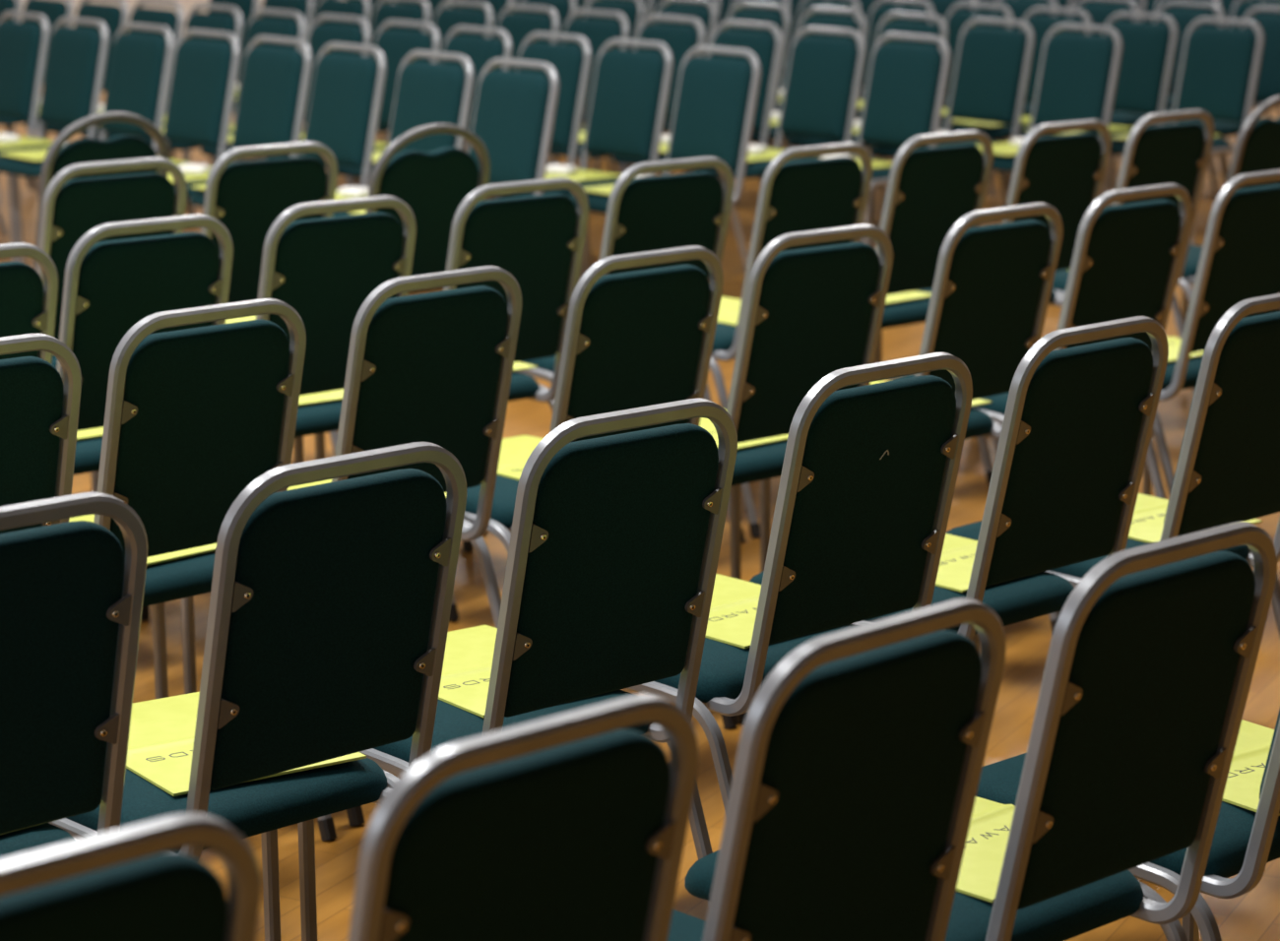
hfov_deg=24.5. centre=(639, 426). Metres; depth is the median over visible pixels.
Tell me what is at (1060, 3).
chair
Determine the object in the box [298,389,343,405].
booklet
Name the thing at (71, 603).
chair
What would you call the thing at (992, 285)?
chair
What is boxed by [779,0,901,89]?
chair
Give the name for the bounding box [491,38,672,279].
chair
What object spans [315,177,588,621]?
chair
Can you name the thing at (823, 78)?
chair
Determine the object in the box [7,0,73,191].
chair
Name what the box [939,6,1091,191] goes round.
chair
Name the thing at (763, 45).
chair
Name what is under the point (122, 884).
chair
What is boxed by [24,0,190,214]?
chair
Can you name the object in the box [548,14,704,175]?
chair
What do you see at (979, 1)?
chair
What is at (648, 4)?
chair
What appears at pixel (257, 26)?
chair
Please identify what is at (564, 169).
packet
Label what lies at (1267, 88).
chair
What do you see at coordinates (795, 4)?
chair
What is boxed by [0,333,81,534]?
chair
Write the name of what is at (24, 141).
booklet
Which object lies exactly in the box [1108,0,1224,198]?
chair
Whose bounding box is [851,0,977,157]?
chair
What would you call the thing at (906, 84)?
chair
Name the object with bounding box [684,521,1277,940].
chair
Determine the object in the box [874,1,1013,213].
chair
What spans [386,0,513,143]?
chair
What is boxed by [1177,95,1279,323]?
chair
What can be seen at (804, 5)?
chair
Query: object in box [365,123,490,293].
chair
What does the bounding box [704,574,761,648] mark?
booklet
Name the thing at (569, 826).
chair
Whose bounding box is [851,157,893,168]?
booklet
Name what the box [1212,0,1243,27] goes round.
chair
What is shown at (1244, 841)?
chair
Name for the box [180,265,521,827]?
chair
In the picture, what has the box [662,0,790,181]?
chair
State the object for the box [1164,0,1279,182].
chair
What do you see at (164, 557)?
booklet
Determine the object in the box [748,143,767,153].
packet
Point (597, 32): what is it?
chair
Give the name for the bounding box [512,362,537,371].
booklet
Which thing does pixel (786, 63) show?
chair
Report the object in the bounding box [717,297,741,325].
booklet
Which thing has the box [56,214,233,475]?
chair
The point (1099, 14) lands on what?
chair
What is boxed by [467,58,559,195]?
chair
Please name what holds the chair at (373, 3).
on the floor
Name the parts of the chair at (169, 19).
leg, seat, backrest, frame, leg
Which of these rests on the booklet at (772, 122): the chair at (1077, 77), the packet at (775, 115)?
the packet at (775, 115)
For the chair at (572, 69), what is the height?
0.925 m
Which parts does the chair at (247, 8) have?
leg, leg, backrest, frame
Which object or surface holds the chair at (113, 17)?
on the floor
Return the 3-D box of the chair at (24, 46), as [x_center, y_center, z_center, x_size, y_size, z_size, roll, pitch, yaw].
[-2.676,-1.162,11.658,0.618,0.925,0.416,-10,16,-42]
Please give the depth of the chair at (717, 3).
14.29 m
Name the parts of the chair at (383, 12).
backrest, frame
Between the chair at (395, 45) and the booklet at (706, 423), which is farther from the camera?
the chair at (395, 45)
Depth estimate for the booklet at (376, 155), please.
10.99 m
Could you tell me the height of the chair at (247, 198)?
0.944 m
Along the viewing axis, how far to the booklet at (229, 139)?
11.58 m
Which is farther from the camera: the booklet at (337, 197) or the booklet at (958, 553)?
the booklet at (337, 197)
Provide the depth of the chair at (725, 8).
15.38 m
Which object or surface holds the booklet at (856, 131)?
on the chair at (885, 26)
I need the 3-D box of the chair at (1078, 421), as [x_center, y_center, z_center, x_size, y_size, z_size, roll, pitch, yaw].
[0.510,0.257,4.890,0.450,0.944,0.626,-10,16,-43]
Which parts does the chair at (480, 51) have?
leg, seat, backrest, frame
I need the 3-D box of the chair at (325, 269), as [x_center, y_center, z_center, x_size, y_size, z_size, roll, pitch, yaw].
[-0.804,-0.046,6.315,0.450,0.944,0.626,-10,16,-42]
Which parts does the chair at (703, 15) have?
seat, backrest, frame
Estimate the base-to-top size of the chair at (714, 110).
0.925 m
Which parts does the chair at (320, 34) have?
seat, backrest, frame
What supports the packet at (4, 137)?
on the booklet at (24, 141)
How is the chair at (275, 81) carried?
on the floor
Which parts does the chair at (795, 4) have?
backrest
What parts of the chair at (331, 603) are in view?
rail, seat, leg, frame, backrest, leg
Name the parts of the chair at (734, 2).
backrest, frame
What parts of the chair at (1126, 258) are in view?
seat, leg, frame, backrest, leg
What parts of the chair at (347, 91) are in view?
seat, backrest, frame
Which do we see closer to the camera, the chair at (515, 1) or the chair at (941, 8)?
the chair at (941, 8)
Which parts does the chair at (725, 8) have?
backrest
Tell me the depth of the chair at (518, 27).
12.55 m
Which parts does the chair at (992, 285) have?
leg, seat, frame, backrest, leg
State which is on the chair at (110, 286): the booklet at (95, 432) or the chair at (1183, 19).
the booklet at (95, 432)
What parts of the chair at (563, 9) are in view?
backrest, frame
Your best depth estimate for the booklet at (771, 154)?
11.11 m
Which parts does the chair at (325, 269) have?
leg, seat, backrest, frame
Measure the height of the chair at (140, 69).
0.925 m
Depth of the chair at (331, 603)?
3.66 m
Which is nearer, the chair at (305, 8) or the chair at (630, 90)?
the chair at (630, 90)
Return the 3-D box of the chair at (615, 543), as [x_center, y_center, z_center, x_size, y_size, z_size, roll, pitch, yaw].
[-0.203,0.393,4.189,0.450,0.944,0.625,-10,15,-41]
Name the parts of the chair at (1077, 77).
seat, backrest, frame, leg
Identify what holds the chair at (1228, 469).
on the floor
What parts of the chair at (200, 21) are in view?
seat, leg, backrest, frame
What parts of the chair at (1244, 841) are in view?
seat, leg, leg, frame, backrest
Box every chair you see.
[0,0,31,190]
[0,0,128,206]
[0,10,49,237]
[0,16,108,261]
[0,22,174,263]
[0,242,58,364]
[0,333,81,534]
[0,492,147,860]
[0,813,261,940]
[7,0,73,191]
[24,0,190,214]
[33,111,169,270]
[36,157,187,492]
[49,442,466,940]
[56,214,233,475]
[79,2,243,214]
[93,298,337,840]
[139,8,306,164]
[140,194,416,620]
[157,28,240,171]
[172,35,312,197]
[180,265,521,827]
[182,0,259,166]
[185,0,314,162]
[190,42,385,206]
[200,13,371,186]
[200,141,338,455]
[231,0,371,185]
[236,0,319,82]
[265,19,440,187]
[297,398,737,940]
[303,0,430,123]
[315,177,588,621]
[332,50,474,216]
[337,25,511,199]
[347,694,698,940]
[353,0,395,30]
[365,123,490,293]
[377,0,493,199]
[380,0,451,142]
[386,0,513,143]
[463,0,520,152]
[463,245,737,729]
[466,8,629,200]
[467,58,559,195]
[483,156,745,542]
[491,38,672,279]
[495,3,559,71]
[495,31,591,199]
[518,0,576,167]
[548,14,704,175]
[568,45,761,274]
[569,0,594,161]
[576,0,643,168]
[579,0,716,176]
[584,0,653,170]
[594,0,720,172]
[612,19,782,185]
[625,351,972,814]
[650,0,662,23]
[660,0,790,175]
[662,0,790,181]
[667,597,1006,940]
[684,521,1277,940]
[691,26,866,179]
[708,142,872,538]
[714,0,760,144]
[717,224,893,723]
[720,5,866,187]
[749,316,1168,640]
[760,202,1062,633]
[766,0,830,148]
[775,0,860,157]
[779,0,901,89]
[782,0,843,73]
[786,11,948,247]
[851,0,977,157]
[854,0,934,149]
[854,32,950,244]
[869,17,1033,227]
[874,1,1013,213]
[874,119,1111,449]
[875,129,993,484]
[887,183,1191,613]
[901,2,915,6]
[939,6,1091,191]
[942,0,1057,195]
[945,293,1279,654]
[969,0,998,142]
[976,709,1279,940]
[981,23,1122,206]
[1002,0,1139,197]
[1008,0,1074,142]
[1019,0,1146,137]
[1020,11,1177,191]
[1052,109,1214,392]
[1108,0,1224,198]
[1109,16,1264,245]
[1121,0,1156,158]
[1142,169,1279,496]
[1152,0,1220,180]
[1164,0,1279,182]
[1165,5,1279,181]
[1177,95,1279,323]
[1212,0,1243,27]
[1261,0,1279,118]
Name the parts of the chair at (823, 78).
seat, backrest, frame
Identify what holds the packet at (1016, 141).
on the booklet at (1005, 149)
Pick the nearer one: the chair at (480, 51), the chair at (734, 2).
the chair at (480, 51)
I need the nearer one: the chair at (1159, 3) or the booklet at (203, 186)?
the booklet at (203, 186)
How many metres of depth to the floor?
6.23 m
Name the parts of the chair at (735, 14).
seat, backrest, frame, leg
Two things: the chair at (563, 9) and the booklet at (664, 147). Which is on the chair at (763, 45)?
the booklet at (664, 147)
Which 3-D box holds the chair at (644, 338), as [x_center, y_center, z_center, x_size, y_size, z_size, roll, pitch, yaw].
[-0.184,0.101,5.623,0.450,0.944,0.625,-11,16,-43]
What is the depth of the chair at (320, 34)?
11.75 m
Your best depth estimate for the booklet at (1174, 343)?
7.03 m
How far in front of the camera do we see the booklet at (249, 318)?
7.34 m
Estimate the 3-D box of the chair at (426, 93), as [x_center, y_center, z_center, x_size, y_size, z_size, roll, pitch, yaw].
[-0.896,-0.772,9.830,0.618,0.925,0.416,-10,16,-43]
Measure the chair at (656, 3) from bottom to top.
0.925 m
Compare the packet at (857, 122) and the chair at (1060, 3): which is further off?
the chair at (1060, 3)
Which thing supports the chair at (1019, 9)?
on the floor
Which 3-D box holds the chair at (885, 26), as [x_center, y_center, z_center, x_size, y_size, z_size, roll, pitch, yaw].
[0.927,-1.235,12.195,0.618,0.925,0.416,-10,16,-42]
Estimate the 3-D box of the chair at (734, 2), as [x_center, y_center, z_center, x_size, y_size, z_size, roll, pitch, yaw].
[0.365,-1.593,13.926,0.618,0.925,0.416,-10,16,-42]
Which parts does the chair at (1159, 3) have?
backrest, frame, leg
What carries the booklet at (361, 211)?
on the chair at (514, 112)
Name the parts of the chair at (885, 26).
seat, leg, backrest, frame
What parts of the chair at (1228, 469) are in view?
leg, rail, leg, seat, frame, backrest, leg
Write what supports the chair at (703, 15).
on the floor
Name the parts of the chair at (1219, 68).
leg, seat, leg, backrest, frame, rail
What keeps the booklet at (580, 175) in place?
on the chair at (630, 90)
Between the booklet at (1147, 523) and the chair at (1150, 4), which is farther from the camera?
the chair at (1150, 4)
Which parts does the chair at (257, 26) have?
seat, backrest, frame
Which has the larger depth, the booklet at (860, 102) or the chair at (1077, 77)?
the booklet at (860, 102)
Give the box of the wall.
[19,0,262,35]
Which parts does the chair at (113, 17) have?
seat, backrest, frame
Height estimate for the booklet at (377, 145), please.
0.010 m
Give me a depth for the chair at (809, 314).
5.70 m
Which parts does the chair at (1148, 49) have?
seat, leg, backrest, frame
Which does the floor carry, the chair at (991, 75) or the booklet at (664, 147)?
the chair at (991, 75)
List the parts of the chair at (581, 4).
backrest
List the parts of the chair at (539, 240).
leg, frame, backrest, seat, leg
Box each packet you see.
[0,132,19,142]
[98,104,104,112]
[179,163,210,174]
[337,186,368,197]
[545,164,577,175]
[660,134,669,143]
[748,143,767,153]
[770,112,779,120]
[778,89,783,97]
[821,153,851,159]
[853,120,860,128]
[1009,137,1024,146]
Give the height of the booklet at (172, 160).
0.010 m
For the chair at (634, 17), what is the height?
0.925 m
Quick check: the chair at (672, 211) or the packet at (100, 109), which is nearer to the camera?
the chair at (672, 211)
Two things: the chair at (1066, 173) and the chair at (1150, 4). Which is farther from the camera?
the chair at (1150, 4)
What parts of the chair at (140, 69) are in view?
leg, seat, backrest, frame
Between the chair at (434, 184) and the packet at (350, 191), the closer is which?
the chair at (434, 184)
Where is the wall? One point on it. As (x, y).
(187, 6)
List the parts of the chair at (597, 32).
leg, backrest, frame, leg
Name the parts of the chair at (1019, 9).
seat, leg, backrest, frame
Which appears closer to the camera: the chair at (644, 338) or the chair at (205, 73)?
the chair at (644, 338)
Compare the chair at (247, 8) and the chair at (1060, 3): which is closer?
the chair at (247, 8)
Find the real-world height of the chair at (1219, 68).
0.925 m
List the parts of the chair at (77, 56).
leg, seat, leg, backrest, frame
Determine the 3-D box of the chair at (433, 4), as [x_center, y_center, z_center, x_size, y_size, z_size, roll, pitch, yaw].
[-1.258,-1.714,14.439,0.618,0.925,0.416,-10,16,-43]
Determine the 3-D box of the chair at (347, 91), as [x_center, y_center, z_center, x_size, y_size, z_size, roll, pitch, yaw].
[-1.217,-0.841,10.152,0.618,0.925,0.416,-10,16,-42]
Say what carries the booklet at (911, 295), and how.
on the chair at (929, 190)
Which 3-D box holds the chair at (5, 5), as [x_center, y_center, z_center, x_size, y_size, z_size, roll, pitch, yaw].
[-3.169,-1.541,13.493,0.618,0.925,0.416,-10,16,-43]
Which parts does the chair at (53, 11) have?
leg, backrest, frame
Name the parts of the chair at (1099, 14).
leg, seat, backrest, frame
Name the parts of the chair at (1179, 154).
leg, seat, frame, backrest, leg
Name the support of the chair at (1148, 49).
on the floor
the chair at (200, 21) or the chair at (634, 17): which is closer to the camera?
the chair at (200, 21)
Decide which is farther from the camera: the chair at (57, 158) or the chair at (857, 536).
the chair at (57, 158)
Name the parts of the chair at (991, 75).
leg, seat, backrest, frame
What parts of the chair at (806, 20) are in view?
seat, backrest, frame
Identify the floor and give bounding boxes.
[0,82,1279,940]
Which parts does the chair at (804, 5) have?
seat, leg, backrest, frame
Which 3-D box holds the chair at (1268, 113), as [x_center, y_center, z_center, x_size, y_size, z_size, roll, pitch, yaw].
[3.122,-1.769,14.925,0.618,0.925,0.416,-10,16,-42]
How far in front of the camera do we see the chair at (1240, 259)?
6.71 m
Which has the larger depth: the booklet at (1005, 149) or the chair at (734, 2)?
the chair at (734, 2)
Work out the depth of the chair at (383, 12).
13.14 m
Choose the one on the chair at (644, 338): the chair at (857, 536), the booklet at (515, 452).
the booklet at (515, 452)
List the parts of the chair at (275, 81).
seat, backrest, frame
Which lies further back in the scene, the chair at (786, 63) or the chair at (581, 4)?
the chair at (786, 63)
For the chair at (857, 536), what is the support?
on the floor
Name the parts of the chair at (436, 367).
leg, frame, backrest, leg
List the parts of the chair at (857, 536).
rail, leg, seat, frame, backrest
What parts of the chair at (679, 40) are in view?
leg, seat, leg, leg, backrest, frame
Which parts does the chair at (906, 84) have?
leg, seat, backrest, frame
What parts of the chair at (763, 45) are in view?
seat, backrest, frame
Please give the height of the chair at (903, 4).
0.925 m
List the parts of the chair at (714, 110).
leg, seat, backrest, frame, leg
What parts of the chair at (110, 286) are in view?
seat, frame, backrest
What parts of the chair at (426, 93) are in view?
seat, backrest, frame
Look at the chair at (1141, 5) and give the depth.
14.63 m
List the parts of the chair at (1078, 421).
rail, seat, frame, backrest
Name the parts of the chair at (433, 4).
leg, backrest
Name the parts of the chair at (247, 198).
backrest, frame, leg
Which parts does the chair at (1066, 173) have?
leg, seat, leg, frame, backrest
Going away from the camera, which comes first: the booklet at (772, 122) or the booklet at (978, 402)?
the booklet at (978, 402)
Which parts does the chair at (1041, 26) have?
seat, leg, backrest, frame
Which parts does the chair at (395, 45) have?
seat, leg, leg, backrest, frame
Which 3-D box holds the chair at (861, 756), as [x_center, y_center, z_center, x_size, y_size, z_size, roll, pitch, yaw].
[0.033,0.605,3.159,0.625,0.944,0.450,12,16,44]
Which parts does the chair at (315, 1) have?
backrest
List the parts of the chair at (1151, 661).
seat, frame, backrest, leg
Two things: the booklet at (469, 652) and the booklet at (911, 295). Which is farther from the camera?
the booklet at (911, 295)
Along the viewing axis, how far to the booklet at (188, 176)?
10.28 m
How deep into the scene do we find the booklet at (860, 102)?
13.20 m
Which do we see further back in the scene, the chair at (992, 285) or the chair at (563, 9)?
the chair at (563, 9)
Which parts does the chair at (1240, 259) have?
leg, leg, seat, frame, backrest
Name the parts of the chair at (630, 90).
seat, leg, leg, backrest, frame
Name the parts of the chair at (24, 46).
leg, backrest, frame, leg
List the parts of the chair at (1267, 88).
seat, leg, frame, backrest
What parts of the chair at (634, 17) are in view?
backrest, frame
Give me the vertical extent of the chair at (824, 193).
0.944 m
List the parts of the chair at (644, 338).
rail, leg, seat, frame, backrest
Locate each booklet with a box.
[0,136,53,148]
[0,147,48,161]
[68,514,216,565]
[76,427,103,440]
[126,692,366,796]
[157,166,212,183]
[161,124,234,133]
[169,159,191,164]
[190,184,205,190]
[225,316,255,323]
[227,132,304,142]
[287,479,447,497]
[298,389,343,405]
[334,191,353,199]
[347,209,366,214]
[372,150,383,162]
[374,141,386,147]
[438,625,497,717]
[497,435,543,480]
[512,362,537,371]
[544,169,620,181]
[577,131,585,141]
[583,184,614,194]
[659,142,668,152]
[699,409,788,449]
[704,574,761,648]
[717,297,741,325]
[746,147,785,162]
[769,120,778,126]
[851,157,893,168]
[852,128,859,133]
[856,100,863,108]
[870,380,991,406]
[885,291,931,304]
[935,533,977,592]
[941,108,948,115]
[944,116,1030,127]
[956,796,1015,902]
[975,142,1019,155]
[1023,125,1133,134]
[1110,133,1220,139]
[1128,493,1262,543]
[1166,336,1204,362]
[1221,719,1279,816]
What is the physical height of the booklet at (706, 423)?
0.010 m
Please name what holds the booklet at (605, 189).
on the chair at (714, 110)
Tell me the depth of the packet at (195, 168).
10.33 m
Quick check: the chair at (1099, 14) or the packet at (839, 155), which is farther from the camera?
the chair at (1099, 14)
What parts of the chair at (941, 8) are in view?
seat, backrest, frame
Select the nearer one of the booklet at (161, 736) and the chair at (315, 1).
the booklet at (161, 736)
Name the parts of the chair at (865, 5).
seat, backrest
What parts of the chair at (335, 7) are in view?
seat, backrest, frame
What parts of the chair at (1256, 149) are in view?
leg, leg, seat, backrest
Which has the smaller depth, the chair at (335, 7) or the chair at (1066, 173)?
the chair at (1066, 173)
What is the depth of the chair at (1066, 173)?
7.82 m
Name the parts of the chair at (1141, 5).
backrest, frame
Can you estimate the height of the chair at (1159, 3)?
0.925 m
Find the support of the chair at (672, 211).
on the floor
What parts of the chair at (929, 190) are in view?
seat, frame, backrest, leg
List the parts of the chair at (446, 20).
seat, backrest, frame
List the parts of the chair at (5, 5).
backrest, leg, frame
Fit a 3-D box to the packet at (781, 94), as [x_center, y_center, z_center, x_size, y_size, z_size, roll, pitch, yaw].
[0.648,-1.531,13.538,0.084,0.028,0.104,-7,14,-33]
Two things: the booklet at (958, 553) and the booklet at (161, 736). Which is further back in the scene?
the booklet at (958, 553)
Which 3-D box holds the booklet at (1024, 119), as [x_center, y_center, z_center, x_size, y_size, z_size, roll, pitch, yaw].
[1.538,-1.309,12.588,0.395,0.010,0.282,-9,15,-39]
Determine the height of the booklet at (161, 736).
0.010 m
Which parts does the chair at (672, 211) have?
rail, seat, leg, backrest, frame, leg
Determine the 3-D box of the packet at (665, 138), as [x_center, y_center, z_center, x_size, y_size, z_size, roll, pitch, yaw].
[0.120,-1.119,11.489,0.084,0.028,0.104,-10,15,-41]
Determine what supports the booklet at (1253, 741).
on the chair at (1244, 841)
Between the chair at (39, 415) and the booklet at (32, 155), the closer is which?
the chair at (39, 415)
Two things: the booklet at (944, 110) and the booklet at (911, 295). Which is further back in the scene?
the booklet at (944, 110)
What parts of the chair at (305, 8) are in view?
leg, backrest, frame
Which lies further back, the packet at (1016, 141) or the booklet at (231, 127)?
the booklet at (231, 127)
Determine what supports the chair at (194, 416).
on the floor
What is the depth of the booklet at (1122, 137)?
11.96 m
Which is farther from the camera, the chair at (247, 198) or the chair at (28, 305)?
the chair at (247, 198)
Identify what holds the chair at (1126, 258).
on the floor
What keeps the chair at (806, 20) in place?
on the floor
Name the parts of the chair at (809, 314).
leg, seat, backrest, frame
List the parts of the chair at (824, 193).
seat, leg, frame, backrest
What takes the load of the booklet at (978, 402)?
on the chair at (992, 285)
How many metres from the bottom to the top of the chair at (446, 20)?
0.925 m
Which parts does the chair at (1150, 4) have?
backrest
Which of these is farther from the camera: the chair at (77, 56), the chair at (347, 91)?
the chair at (77, 56)
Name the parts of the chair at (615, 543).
leg, rail, leg, seat, frame, backrest, leg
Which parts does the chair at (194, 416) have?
leg, seat, backrest, frame, leg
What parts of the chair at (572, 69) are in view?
backrest, frame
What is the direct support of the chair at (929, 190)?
on the floor
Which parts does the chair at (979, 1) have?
backrest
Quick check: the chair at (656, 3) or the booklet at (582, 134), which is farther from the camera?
the chair at (656, 3)
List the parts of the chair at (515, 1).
leg, backrest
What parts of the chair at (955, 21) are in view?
leg, seat, backrest, frame, leg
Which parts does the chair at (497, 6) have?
backrest, frame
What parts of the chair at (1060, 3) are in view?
backrest, frame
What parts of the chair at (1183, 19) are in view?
seat, backrest, frame, leg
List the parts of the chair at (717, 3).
leg, backrest, frame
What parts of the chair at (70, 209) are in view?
seat, leg, frame, backrest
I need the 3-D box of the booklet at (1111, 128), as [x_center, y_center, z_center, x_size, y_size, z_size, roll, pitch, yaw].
[1.830,-1.241,12.266,0.395,0.010,0.282,-9,15,-40]
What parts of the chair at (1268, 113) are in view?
leg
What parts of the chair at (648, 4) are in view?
backrest, frame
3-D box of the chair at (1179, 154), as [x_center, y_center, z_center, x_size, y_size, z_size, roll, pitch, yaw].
[1.262,-0.446,8.379,0.450,0.944,0.625,-10,16,-43]
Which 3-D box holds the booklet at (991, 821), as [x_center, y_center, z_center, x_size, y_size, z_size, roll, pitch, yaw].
[0.364,0.500,3.643,0.395,0.010,0.282,12,16,43]
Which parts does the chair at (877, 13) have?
seat, backrest, frame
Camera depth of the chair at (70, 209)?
6.66 m
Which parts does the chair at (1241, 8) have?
seat, leg, frame, backrest, leg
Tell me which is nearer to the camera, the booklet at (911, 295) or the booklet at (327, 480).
the booklet at (327, 480)

